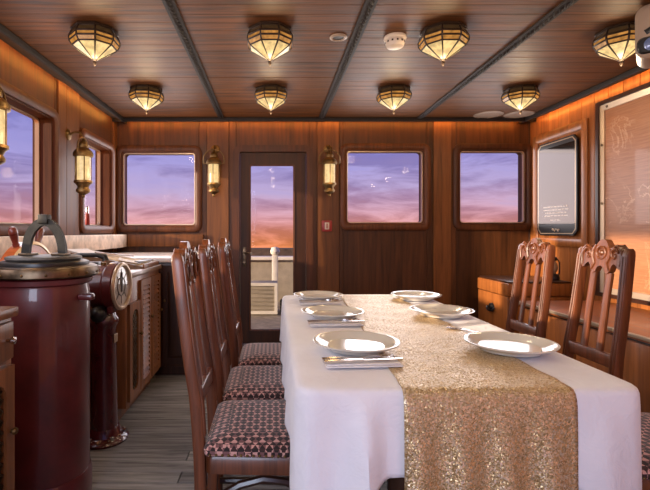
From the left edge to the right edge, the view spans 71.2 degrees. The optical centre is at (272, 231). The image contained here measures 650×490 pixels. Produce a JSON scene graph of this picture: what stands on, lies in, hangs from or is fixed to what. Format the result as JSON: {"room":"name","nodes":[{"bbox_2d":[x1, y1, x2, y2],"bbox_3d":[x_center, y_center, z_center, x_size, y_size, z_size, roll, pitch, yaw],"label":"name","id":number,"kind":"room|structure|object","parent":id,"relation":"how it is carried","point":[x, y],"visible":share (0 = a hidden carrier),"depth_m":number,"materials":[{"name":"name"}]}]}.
{"room":"ship dining room","nodes":[
{"label":"ship dining room","id":0,"kind":"room"},
{"bbox_2d":[0,39,116,252],"bbox_3d":[-1.634,0.005,1.500,0.152,2.410,6.000,0,0,0],"label":"wall","id":1,"kind":"structure","parent":0,"point":[75,112],"depth_m":3.36,"materials":[{"name":"brown wood"}]},
{"bbox_2d":[0,86,10,164],"bbox_3d":[-1.468,-0.580,2.329,0.189,0.530,0.190,0,0,-44],"label":"wall lantern","id":2,"kind":"object","parent":1,"relation":"attached to","point":[5,108],"visible":1,"depth_m":2.32,"materials":[{"name":"gold metal"}]},
{"bbox_2d":[0,90,10,112],"bbox_3d":[-1.442,-0.703,2.330,0.148,0.145,0.148,0,0,0],"label":"hood","id":3,"kind":"object","parent":2,"relation":"attached to","point":[5,107],"depth_m":2.32,"materials":[{"name":"gold metal"}]},
{"bbox_2d":[0,78,59,235],"bbox_3d":[-1.619,-0.425,2.860,0.162,0.894,0.804,0,0,0],"label":"window","id":4,"kind":"structure","parent":1,"relation":"in","point":[46,131],"depth_m":3.19,"materials":[{"name":"brown wood"}]},
{"bbox_2d":[0,23,126,123],"bbox_3d":[-1.513,-1.099,1.500,0.110,0.039,6.000,0,0,0],"label":"trim","id":5,"kind":"structure","parent":1,"relation":"attached to","point":[6,35],"depth_m":3.03,"materials":[{"name":"brown wood"}]},
{"bbox_2d":[0,235,126,258],"bbox_3d":[-1.508,0.087,2.835,0.116,0.125,3.270,0,0,0],"label":"trim","id":6,"kind":"structure","parent":1,"relation":"attached to","point":[92,242],"depth_m":3.41,"materials":[{"name":"cream marble"}]},
{"bbox_2d":[65,129,93,197],"bbox_3d":[-1.468,-0.520,3.419,0.189,0.530,0.190,0,0,-44],"label":"wall lantern","id":7,"kind":"object","parent":1,"relation":"attached to","point":[83,155],"visible":1,"depth_m":3.38,"materials":[{"name":"gold metal"}]},
{"bbox_2d":[73,138,93,157],"bbox_3d":[-1.442,-0.642,3.420,0.148,0.145,0.148,0,0,0],"label":"hood","id":8,"kind":"object","parent":7,"relation":"attached to","point":[84,151],"depth_m":3.38,"materials":[{"name":"gold metal"}]},
{"bbox_2d":[79,128,114,232],"bbox_3d":[-1.619,-0.420,4.010,0.162,0.864,0.764,0,0,0],"label":"window","id":9,"kind":"structure","parent":1,"relation":"in","point":[105,150],"depth_m":4.32,"materials":[{"name":"brown wood"}]},
{"bbox_2d":[85,206,89,224],"bbox_3d":[-1.620,-0.143,3.930,0.040,0.165,0.040,0,0,0],"label":"lighthouse","id":10,"kind":"object","parent":9,"relation":"on","point":[87,215],"visible":0.92,"depth_m":3.92,"materials":[{"name":"red"}]},
{"bbox_2d":[90,365,386,489],"bbox_3d":[0.500,1.170,1.500,4.420,0.080,6.000,0,0,0],"label":"floor","id":11,"kind":"structure","parent":0,"point":[157,452],"depth_m":2.34,"materials":[{"name":"grey wood"}]},
{"bbox_2d":[0,306,17,489],"bbox_3d":[-1.181,0.687,1.093,0.730,0.884,0.801,0,0,0],"label":"base cabinet","id":12,"kind":"object","parent":11,"relation":"on","point":[8,430],"visible":1,"depth_m":1.43,"materials":[{"name":"brown wood"}]},
{"bbox_2d":[0,306,17,320],"bbox_3d":[-1.194,0.261,1.093,0.704,0.032,0.801,0,0,0],"label":"countertop","id":13,"kind":"structure","parent":12,"relation":"on","point":[6,312],"depth_m":1.44,"materials":[{"name":"brown wood"}]},
{"bbox_2d":[0,227,49,260],"bbox_3d":[-1.331,0.552,2.270,0.298,1.154,0.650,0,0,0],"label":"wheel","id":14,"kind":"object","parent":11,"relation":"on","point":[37,247],"visible":0.11,"depth_m":2.16,"materials":[{"name":"brown wood"}]},
{"bbox_2d":[0,214,99,489],"bbox_3d":[-0.975,0.527,1.930,0.454,1.204,0.443,0,0,0],"label":"binnacle","id":15,"kind":"object","parent":11,"relation":"on","point":[52,296],"visible":0.99,"depth_m":1.78,"materials":[{"name":"red metal"}]},
{"bbox_2d":[89,262,131,449],"bbox_3d":[-0.925,0.647,2.454,0.264,0.964,0.276,0,0,4],"label":"engine telegraph","id":16,"kind":"object","parent":11,"relation":"on","point":[112,286],"visible":0.91,"depth_m":2.40,"materials":[{"name":"red metal"}]},
{"bbox_2d":[90,264,162,420],"bbox_3d":[-1.184,0.687,3.020,0.724,0.884,0.776,0,0,0],"label":"base cabinet","id":17,"kind":"object","parent":11,"relation":"on","point":[139,324],"visible":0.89,"depth_m":2.87,"materials":[{"name":"brown wood"}]},
{"bbox_2d":[130,264,161,277],"bbox_3d":[-1.194,0.261,3.020,0.704,0.032,0.776,0,0,0],"label":"countertop","id":18,"kind":"structure","parent":17,"relation":"on","point":[135,272],"depth_m":2.95,"materials":[{"name":"brown wood"}]},
{"bbox_2d":[77,253,108,264],"bbox_3d":[-1.110,0.189,2.828,0.368,0.112,0.194,0,0,28],"label":"telephone","id":19,"kind":"object","parent":18,"relation":"on","point":[104,257],"visible":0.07,"depth_m":2.85,"materials":[{"name":"black plastic"}]},
{"bbox_2d":[68,248,158,268],"bbox_3d":[-1.144,0.184,3.192,0.572,0.121,0.385,0,0,0],"label":"desk","id":20,"kind":"object","parent":18,"relation":"on","point":[149,264],"visible":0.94,"depth_m":3.00,"materials":[{"name":"brown wood"}]},
{"bbox_2d":[67,248,95,252],"bbox_3d":[-1.289,0.142,3.170,0.195,0.052,0.261,0,0,9],"label":"chart sheet","id":21,"kind":"object","parent":20,"relation":"on","point":[86,250],"visible":0.52,"depth_m":3.17,"materials":[{"name":"white paper"}]},
{"bbox_2d":[95,252,132,255],"bbox_3d":[-1.139,0.160,3.240,0.032,0.044,0.299,0,0,38],"label":"ruler","id":22,"kind":"object","parent":20,"relation":"on","point":[95,252],"visible":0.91,"depth_m":3.23,"materials":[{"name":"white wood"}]},
{"bbox_2d":[107,254,150,264],"bbox_3d":[-1.049,0.190,3.190,0.294,0.068,0.321,0,0,-3],"label":"chart sheet","id":23,"kind":"object","parent":20,"relation":"on","point":[111,257],"visible":0.57,"depth_m":3.21,"materials":[{"name":"paper"}]},
{"bbox_2d":[119,257,140,263],"bbox_3d":[-0.984,0.196,3.100,0.148,0.044,0.130,0,0,-15],"label":"chart sheet","id":24,"kind":"object","parent":23,"relation":"on","point":[120,258],"visible":0.91,"depth_m":3.09,"materials":[{"name":"white paper"}]},
{"bbox_2d":[134,259,152,261],"bbox_3d":[-0.914,0.203,3.200,0.032,0.015,0.300,0,0,4],"label":"ruler","id":25,"kind":"object","parent":20,"relation":"on","point":[144,260],"visible":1,"depth_m":3.16,"materials":[{"name":"white plastic"}]},
{"bbox_2d":[114,252,197,374],"bbox_3d":[-1.071,0.664,3.969,0.951,0.929,1.014,0,0,0],"label":"base cabinet","id":26,"kind":"object","parent":11,"relation":"on","point":[171,353],"depth_m":3.49,"materials":[{"name":"brown wood"}]},
{"bbox_2d":[114,252,197,261],"bbox_3d":[-1.071,0.217,3.970,0.951,0.035,1.011,0,0,0],"label":"countertop","id":27,"kind":"structure","parent":26,"relation":"on","point":[156,256],"depth_m":3.83,"materials":[{"name":"white stone"}]},
{"bbox_2d":[171,241,289,489],"bbox_3d":[-0.050,0.581,1.545,0.544,1.098,0.421,0,0,0],"label":"dining chair","id":28,"kind":"object","parent":11,"relation":"on","point":[245,437],"visible":0.72,"depth_m":1.39,"materials":[{"name":"brown wood"}]},
{"bbox_2d":[204,399,289,457],"bbox_3d":[0.005,0.653,1.545,0.434,0.050,0.414,0,0,0],"label":"seat cushion","id":29,"kind":"object","parent":28,"relation":"on","point":[239,428],"depth_m":1.43,"materials":[{"name":"fabric"}]},
{"bbox_2d":[198,239,289,489],"bbox_3d":[-0.042,0.581,1.985,0.544,1.098,0.421,0,0,0],"label":"dining chair","id":30,"kind":"object","parent":11,"relation":"on","point":[262,382],"visible":0.48,"depth_m":1.85,"materials":[{"name":"brown wood"}]},
{"bbox_2d":[223,365,284,400],"bbox_3d":[0.013,0.653,1.985,0.434,0.050,0.414,0,0,0],"label":"seat cushion","id":31,"kind":"object","parent":30,"relation":"on","point":[262,382],"depth_m":1.88,"materials":[{"name":"fabric"}]},
{"bbox_2d":[218,238,281,368],"bbox_3d":[-0.014,0.581,2.425,0.544,1.098,0.421,0,0,0],"label":"dining chair","id":32,"kind":"object","parent":11,"relation":"on","point":[250,354],"visible":0.45,"depth_m":2.28,"materials":[{"name":"brown wood"}]},
{"bbox_2d":[238,343,281,365],"bbox_3d":[0.041,0.653,2.425,0.434,0.050,0.414,0,0,0],"label":"seat cushion","id":33,"kind":"object","parent":32,"relation":"on","point":[251,354],"depth_m":2.33,"materials":[{"name":"fabric"}]},
{"bbox_2d":[387,477,403,489],"bbox_3d":[0.470,0.754,1.850,0.812,0.752,1.580,0,0,0],"label":"dining table","id":34,"kind":"object","parent":11,"relation":"on","point":[392,483],"visible":0.02,"depth_m":1.16,"materials":[{"name":"brown wood"}]},
{"bbox_2d":[280,295,641,489],"bbox_3d":[0.471,0.553,1.853,0.880,0.369,1.727,0,0,0],"label":"tablecloth","id":35,"kind":"object","parent":34,"relation":"on","point":[345,426],"visible":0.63,"depth_m":1.05,"materials":[{"name":"white fabric"}]},
{"bbox_2d":[294,291,342,300],"bbox_3d":[0.245,0.348,2.440,0.266,0.027,0.266,0,0,0],"label":"dinner plate","id":36,"kind":"object","parent":35,"relation":"on","point":[306,295],"visible":0.93,"depth_m":2.48,"materials":[{"name":"beige ceramic"}]},
{"bbox_2d":[299,301,341,304],"bbox_3d":[0.240,0.359,2.285,0.210,0.010,0.068,0,0,-2],"label":"folded napkin","id":37,"kind":"object","parent":35,"relation":"on","point":[321,302],"visible":0.82,"depth_m":2.26,"materials":[{"name":"white fabric"}]},
{"bbox_2d":[299,300,342,301],"bbox_3d":[0.243,0.348,2.271,0.226,0.008,0.015,0,0,-7],"label":"table knife","id":38,"kind":"object","parent":37,"relation":"on","point":[303,300],"visible":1,"depth_m":2.27,"materials":[{"name":"silver metal"}]},
{"bbox_2d":[302,305,363,319],"bbox_3d":[0.256,0.348,1.930,0.266,0.027,0.266,0,0,0],"label":"dinner plate","id":39,"kind":"object","parent":35,"relation":"on","point":[325,312],"visible":0.98,"depth_m":1.96,"materials":[{"name":"beige ceramic"}]},
{"bbox_2d":[308,321,363,326],"bbox_3d":[0.245,0.359,1.765,0.210,0.010,0.068,0,0,-2],"label":"folded napkin","id":40,"kind":"object","parent":35,"relation":"on","point":[359,323],"visible":0.67,"depth_m":1.74,"materials":[{"name":"white fabric"}]},
{"bbox_2d":[307,318,358,320],"bbox_3d":[0.238,0.347,1.778,0.205,0.008,0.026,0,0,-5],"label":"fork","id":41,"kind":"object","parent":40,"relation":"on","point":[343,318],"visible":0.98,"depth_m":1.77,"materials":[{"name":"silver metal"}]},
{"bbox_2d":[308,320,363,323],"bbox_3d":[0.248,0.348,1.751,0.226,0.008,0.015,0,0,-8],"label":"table knife","id":42,"kind":"object","parent":40,"relation":"on","point":[309,322],"visible":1,"depth_m":1.74,"materials":[{"name":"silver metal"}]},
{"bbox_2d":[313,330,399,355],"bbox_3d":[0.258,0.348,1.400,0.266,0.027,0.266,0,0,0],"label":"dinner plate","id":43,"kind":"object","parent":35,"relation":"on","point":[347,342],"visible":0.99,"depth_m":1.42,"materials":[{"name":"beige ceramic"}]},
{"bbox_2d":[322,357,402,367],"bbox_3d":[0.245,0.359,1.238,0.210,0.010,0.068,0,0,-3],"label":"folded napkin","id":44,"kind":"object","parent":35,"relation":"on","point":[375,363],"visible":0.72,"depth_m":1.21,"materials":[{"name":"white fabric"}]},
{"bbox_2d":[322,354,394,359],"bbox_3d":[0.238,0.347,1.251,0.205,0.008,0.026,0,0,-6],"label":"fork","id":45,"kind":"object","parent":44,"relation":"on","point":[372,355],"visible":1,"depth_m":1.25,"materials":[{"name":"silver metal"}]},
{"bbox_2d":[323,357,402,363],"bbox_3d":[0.248,0.348,1.224,0.226,0.008,0.016,0,0,-9],"label":"table knife","id":46,"kind":"object","parent":44,"relation":"on","point":[332,361],"visible":1,"depth_m":1.22,"materials":[{"name":"silver metal"}]},
{"bbox_2d":[391,291,441,300],"bbox_3d":[0.775,0.348,2.440,0.266,0.027,0.266,0,0,0],"label":"dinner plate","id":47,"kind":"object","parent":35,"relation":"on","point":[405,295],"visible":1,"depth_m":2.46,"materials":[{"name":"beige ceramic"}]},
{"bbox_2d":[410,304,474,318],"bbox_3d":[0.735,0.348,1.965,0.266,0.027,0.266,0,0,0],"label":"dinner plate","id":48,"kind":"object","parent":35,"relation":"on","point":[445,311],"visible":1,"depth_m":1.99,"materials":[{"name":"beige ceramic"}]},
{"bbox_2d":[340,294,577,489],"bbox_3d":[0.502,0.595,1.837,0.401,0.466,1.648,0,0,0],"label":"table runner","id":49,"kind":"object","parent":35,"relation":"on","point":[475,418],"visible":0.91,"depth_m":1.04,"materials":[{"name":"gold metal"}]},
{"bbox_2d":[446,326,476,331],"bbox_3d":[0.737,0.362,1.638,0.205,0.008,0.026,0,0,40],"label":"fork","id":50,"kind":"object","parent":35,"relation":"on","point":[448,327],"visible":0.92,"depth_m":1.67,"materials":[{"name":"silver metal"}]},
{"bbox_2d":[463,331,560,356],"bbox_3d":[0.728,0.348,1.385,0.266,0.027,0.266,0,0,0],"label":"dinner plate","id":51,"kind":"object","parent":35,"relation":"on","point":[500,343],"visible":1,"depth_m":1.40,"materials":[{"name":"beige ceramic"}]},
{"bbox_2d":[478,276,572,332],"bbox_3d":[2.211,0.771,4.016,0.586,0.715,0.567,0,0,0],"label":"wooden chest","id":52,"kind":"object","parent":11,"relation":"on","point":[494,292],"visible":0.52,"depth_m":3.89,"materials":[{"name":"brown wood"}]},
{"bbox_2d":[553,257,559,279],"bbox_3d":[2.420,0.300,3.900,0.116,0.225,0.114,0,0,40],"label":"lamp","id":53,"kind":"object","parent":52,"relation":"on","point":[555,276],"visible":0.23,"depth_m":3.86,"materials":[{"name":"black metal"}]},
{"bbox_2d":[505,238,555,338],"bbox_3d":[1.198,0.581,2.477,0.544,1.098,0.421,0,0,0],"label":"dining chair","id":54,"kind":"object","parent":11,"relation":"on","point":[536,251],"visible":0.3,"depth_m":2.44,"materials":[{"name":"brown wood"}]},
{"bbox_2d":[519,301,649,412],"bbox_3d":[2.207,0.828,1.840,0.678,0.602,3.280,0,0,0],"label":"bench","id":55,"kind":"object","parent":11,"relation":"on","point":[636,371],"visible":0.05,"depth_m":2.61,"materials":[{"name":"brown wood"}]},
{"bbox_2d":[562,239,635,379],"bbox_3d":[1.198,0.581,1.962,0.544,1.098,0.421,0,0,0],"label":"dining chair","id":56,"kind":"object","parent":11,"relation":"on","point":[607,255],"visible":0.34,"depth_m":1.92,"materials":[{"name":"brown wood"}]},
{"bbox_2d":[641,412,649,489],"bbox_3d":[1.210,0.581,1.430,0.544,1.098,0.421,0,0,0],"label":"dining chair","id":57,"kind":"object","parent":11,"relation":"on","point":[645,417],"visible":0.12,"depth_m":1.30,"materials":[{"name":"brown wood"}]},
{"bbox_2d":[117,122,529,345],"bbox_3d":[0.500,0.005,4.564,4.420,2.410,0.152,0,0,0],"label":"wall","id":58,"kind":"structure","parent":0,"point":[441,258],"depth_m":4.50,"materials":[{"name":"brown wood"}]},
{"bbox_2d":[116,145,201,231],"bbox_3d":[-1.140,-0.430,4.549,0.864,0.864,0.162,0,0,0],"label":"window","id":59,"kind":"structure","parent":58,"relation":"in","point":[122,152],"depth_m":4.47,"materials":[{"name":"brown wood"}]},
{"bbox_2d":[128,235,203,246],"bbox_3d":[-1.065,0.085,4.474,0.750,0.120,0.048,0,0,0],"label":"trim","id":60,"kind":"structure","parent":58,"relation":"attached to","point":[133,240],"depth_m":4.45,"materials":[{"name":"brown wood"}]},
{"bbox_2d":[203,145,224,196],"bbox_3d":[-0.571,-0.605,4.397,0.190,0.530,0.191,0,0,39],"label":"wall lantern","id":61,"kind":"object","parent":58,"relation":"attached to","point":[213,163],"visible":1,"depth_m":4.33,"materials":[{"name":"gold metal"}]},
{"bbox_2d":[206,150,220,164],"bbox_3d":[-0.575,-0.728,4.372,0.148,0.145,0.148,0,0,0],"label":"hood","id":62,"kind":"object","parent":61,"relation":"attached to","point":[213,160],"depth_m":4.33,"materials":[{"name":"gold metal"}]},
{"bbox_2d":[233,145,312,342],"bbox_3d":[0.000,0.133,4.546,0.800,1.995,0.188,0,0,0],"label":"door","id":63,"kind":"structure","parent":58,"relation":"in","point":[300,157],"depth_m":4.51,"materials":[{"name":"brown wood"}]},
{"bbox_2d":[112,117,535,121],"bbox_3d":[0.500,-1.099,4.443,4.140,0.039,0.110,0,0,0],"label":"trim","id":64,"kind":"structure","parent":58,"relation":"attached to","point":[125,119],"depth_m":4.39,"materials":[{"name":"brown wood"}]},
{"bbox_2d":[322,220,331,230],"bbox_3d":[0.535,-0.060,4.471,0.100,0.110,0.033,0,0,0],"label":"sign","id":65,"kind":"object","parent":58,"relation":"attached to","point":[326,224],"visible":1,"depth_m":4.46,"materials":[{"name":"red"}]},
{"bbox_2d":[319,145,339,196],"bbox_3d":[0.552,-0.605,4.397,0.190,0.530,0.191,0,0,39],"label":"wall lantern","id":66,"kind":"object","parent":58,"relation":"attached to","point":[329,163],"visible":1,"depth_m":4.34,"materials":[{"name":"gold metal"}]},
{"bbox_2d":[322,150,336,164],"bbox_3d":[0.548,-0.728,4.372,0.148,0.145,0.148,0,0,0],"label":"hood","id":67,"kind":"object","parent":66,"relation":"attached to","point":[329,160],"depth_m":4.33,"materials":[{"name":"gold metal"}]},
{"bbox_2d":[340,143,430,229],"bbox_3d":[1.120,-0.450,4.549,0.904,0.864,0.162,0,0,0],"label":"window","id":68,"kind":"structure","parent":58,"relation":"in","point":[423,150],"depth_m":4.47,"materials":[{"name":"brown wood"}]},
{"bbox_2d":[453,143,531,229],"bbox_3d":[2.183,-0.450,4.549,0.770,0.864,0.162,0,0,0],"label":"window","id":69,"kind":"structure","parent":58,"relation":"in","point":[523,150],"depth_m":4.47,"materials":[{"name":"brown wood"}]},
{"bbox_2d":[0,0,649,116],"bbox_3d":[0.500,-1.160,1.530,4.420,0.080,6.219,0,0,0],"label":"ceiling","id":70,"kind":"structure","parent":0,"point":[560,58],"depth_m":2.81,"materials":[{"name":"brown wood"}]},
{"bbox_2d":[68,21,120,65],"bbox_3d":[-0.990,-1.019,2.500,0.251,0.198,0.252,0,0,0],"label":"ceiling lamp","id":71,"kind":"object","parent":70,"relation":"attached to","point":[95,40],"visible":1,"depth_m":2.43,"materials":[{"name":"brown glass"}]},
{"bbox_2d":[128,84,163,113],"bbox_3d":[-0.990,-1.019,3.520,0.251,0.198,0.252,0,0,0],"label":"ceiling lamp","id":72,"kind":"object","parent":70,"relation":"attached to","point":[147,97],"visible":1,"depth_m":3.44,"materials":[{"name":"brown glass"}]},
{"bbox_2d":[161,0,223,118],"bbox_3d":[-0.505,-1.108,1.500,0.060,0.026,6.000,0,0,0],"label":"trim","id":73,"kind":"structure","parent":70,"relation":"attached to","point":[170,6],"depth_m":2.72,"materials":[{"name":"black metal"}]},
{"bbox_2d":[247,21,292,65],"bbox_3d":[-0.017,-1.019,2.500,0.251,0.198,0.252,0,0,0],"label":"ceiling lamp","id":74,"kind":"object","parent":70,"relation":"attached to","point":[269,40],"visible":1,"depth_m":2.42,"materials":[{"name":"brown glass"}]},
{"bbox_2d":[255,84,286,113],"bbox_3d":[-0.017,-1.019,3.520,0.251,0.198,0.252,0,0,0],"label":"ceiling lamp","id":75,"kind":"object","parent":70,"relation":"attached to","point":[269,96],"visible":1,"depth_m":3.44,"materials":[{"name":"brown glass"}]},
{"bbox_2d":[330,33,346,41],"bbox_3d":[0.375,-1.113,2.580,0.100,0.011,0.100,0,0,0],"label":"recessed light","id":76,"kind":"object","parent":70,"relation":"in","point":[336,37],"visible":1,"depth_m":2.57,"materials":[{"name":"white plastic"}]},
{"bbox_2d":[319,0,377,118],"bbox_3d":[0.475,-1.108,1.500,0.060,0.026,6.000,0,0,0],"label":"trim","id":77,"kind":"structure","parent":70,"relation":"attached to","point":[369,6],"depth_m":2.73,"materials":[{"name":"black metal"}]},
{"bbox_2d":[376,84,411,113],"bbox_3d":[0.945,-1.019,3.520,0.251,0.198,0.252,0,0,0],"label":"ceiling lamp","id":78,"kind":"object","parent":70,"relation":"attached to","point":[393,96],"visible":1,"depth_m":3.44,"materials":[{"name":"brown glass"}]},
{"bbox_2d":[384,32,406,49],"bbox_3d":[0.700,-1.085,2.580,0.128,0.068,0.128,0,0,0],"label":"smoke detector","id":79,"kind":"object","parent":70,"relation":"attached to","point":[395,40],"visible":1,"depth_m":2.54,"materials":[{"name":"beige plastic"}]},
{"bbox_2d":[418,21,469,65],"bbox_3d":[0.945,-1.019,2.500,0.251,0.198,0.252,0,0,0],"label":"ceiling lamp","id":80,"kind":"object","parent":70,"relation":"attached to","point":[442,40],"visible":1,"depth_m":2.43,"materials":[{"name":"brown glass"}]},
{"bbox_2d":[473,111,503,117],"bbox_3d":[2.050,-1.114,4.280,0.264,0.010,0.264,0,0,0],"label":"ceiling speaker","id":81,"kind":"object","parent":70,"relation":"attached to","point":[487,114],"visible":1,"depth_m":4.26,"materials":[{"name":"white plastic"}]},
{"bbox_2d":[417,0,578,118],"bbox_3d":[1.435,-1.108,1.500,0.060,0.026,6.000,0,0,0],"label":"trim","id":82,"kind":"structure","parent":70,"relation":"attached to","point":[564,5],"depth_m":2.73,"materials":[{"name":"black metal"}]},
{"bbox_2d":[503,110,534,117],"bbox_3d":[2.335,-1.114,4.270,0.264,0.010,0.264,0,0,0],"label":"ceiling speaker","id":83,"kind":"object","parent":70,"relation":"attached to","point":[525,113],"visible":0.97,"depth_m":4.25,"materials":[{"name":"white plastic"}]},
{"bbox_2d":[506,112,532,117],"bbox_3d":[2.335,-1.114,4.270,0.228,0.008,0.228,0,0,0],"label":"grille","id":84,"kind":"object","parent":83,"relation":"attached to","point":[512,114],"depth_m":4.26,"materials":[{"name":"white plastic"}]},
{"bbox_2d":[501,84,539,113],"bbox_3d":[1.935,-1.019,3.520,0.251,0.198,0.252,0,0,0],"label":"ceiling lamp","id":85,"kind":"object","parent":70,"relation":"attached to","point":[519,97],"visible":1,"depth_m":3.45,"materials":[{"name":"brown glass"}]},
{"bbox_2d":[592,21,634,65],"bbox_3d":[1.935,-1.019,2.500,0.251,0.198,0.252,0,0,0],"label":"ceiling lamp","id":86,"kind":"object","parent":70,"relation":"attached to","point":[616,42],"visible":0.8,"depth_m":2.45,"materials":[{"name":"bright glass"},{"name":"amber glass"},{"name":"dark metal"}]},
{"bbox_2d":[635,4,649,68],"bbox_3d":[1.965,-0.982,2.174,0.330,0.274,0.244,0,0,41],"label":"projector","id":87,"kind":"object","parent":70,"relation":"hanging from","point":[642,17],"visible":1,"depth_m":2.19,"materials":[{"name":"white plastic"}]},
{"bbox_2d":[637,36,649,53],"bbox_3d":[1.821,-0.904,2.160,0.118,0.082,0.010,0,0,41],"label":"lens","id":88,"kind":"object","parent":87,"relation":"attached to","point":[643,42],"depth_m":2.18,"materials":[{"name":"black glass"}]},
{"bbox_2d":[530,69,649,309],"bbox_3d":[2.640,0.005,1.500,0.140,2.410,6.000,0,0,0],"label":"wall","id":89,"kind":"structure","parent":0,"point":[583,108],"depth_m":3.76,"materials":[{"name":"brown wood"}]},
{"bbox_2d":[533,118,588,247],"bbox_3d":[2.550,-0.400,4.040,0.039,1.060,0.760,0,0,0],"label":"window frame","id":90,"kind":"structure","parent":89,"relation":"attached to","point":[556,162],"depth_m":3.95,"materials":[{"name":"brown wood"}]},
{"bbox_2d":[519,66,648,123],"bbox_3d":[2.513,-1.099,1.500,0.110,0.039,6.000,0,0,0],"label":"trim","id":91,"kind":"structure","parent":89,"relation":"attached to","point":[637,70],"depth_m":3.52,"materials":[{"name":"brown wood"}]},
{"bbox_2d":[595,82,649,305],"bbox_3d":[2.545,-0.255,2.485,0.050,1.500,2.070,0,0,0],"label":"board","id":92,"kind":"object","parent":89,"relation":"attached to","point":[622,120],"visible":0.8,"depth_m":3.26,"materials":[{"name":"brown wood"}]},
{"label":"outside","id":93,"kind":"structure","parent":0,"visible":0},
{"bbox_2d":[251,302,280,328],"bbox_3d":[0.500,1.160,6.471,8.000,0.060,3.658,0,0,0],"label":"deck","id":94,"kind":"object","parent":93,"point":[257,321],"depth_m":5.68,"materials":[{"name":"grey wood"}]},
{"bbox_2d":[251,281,276,314],"bbox_3d":[-0.180,0.909,6.240,0.480,0.438,0.320,0,0,0],"label":"box","id":95,"kind":"object","parent":94,"relation":"on","point":[263,293],"visible":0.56,"depth_m":6.09,"materials":[{"name":"beige metal"}]},
{"bbox_2d":[251,256,292,301],"bbox_3d":[0.500,0.762,7.275,8.000,0.735,0.310,0,0,0],"label":"bulwark","id":96,"kind":"object","parent":94,"relation":"on","point":[261,266],"visible":0.02,"depth_m":7.25,"materials":[{"name":"beige metal"}]},
{"bbox_2d":[270,247,279,307],"bbox_3d":[0.030,0.674,6.750,0.150,0.909,0.146,0,0,0],"label":"mooring post","id":97,"kind":"object","parent":94,"relation":"on","point":[274,251],"visible":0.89,"depth_m":6.71,"materials":[{"name":"white metal"}]},
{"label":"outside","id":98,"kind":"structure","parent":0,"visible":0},
{"bbox_3d":[0.000,4.230,34.150,90.000,0.200,51.700,0,0,0],"label":"sea","id":99,"kind":"object","parent":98,"visible":0},
{"bbox_2d":[251,248,292,255],"bbox_3d":[0.000,2.380,17.500,60.000,3.500,1.000,0,0,0],"label":"quay","id":100,"kind":"object","parent":99,"relation":"on","point":[255,251],"visible":0.02,"depth_m":17.00,"materials":[{"name":"grey concrete"}]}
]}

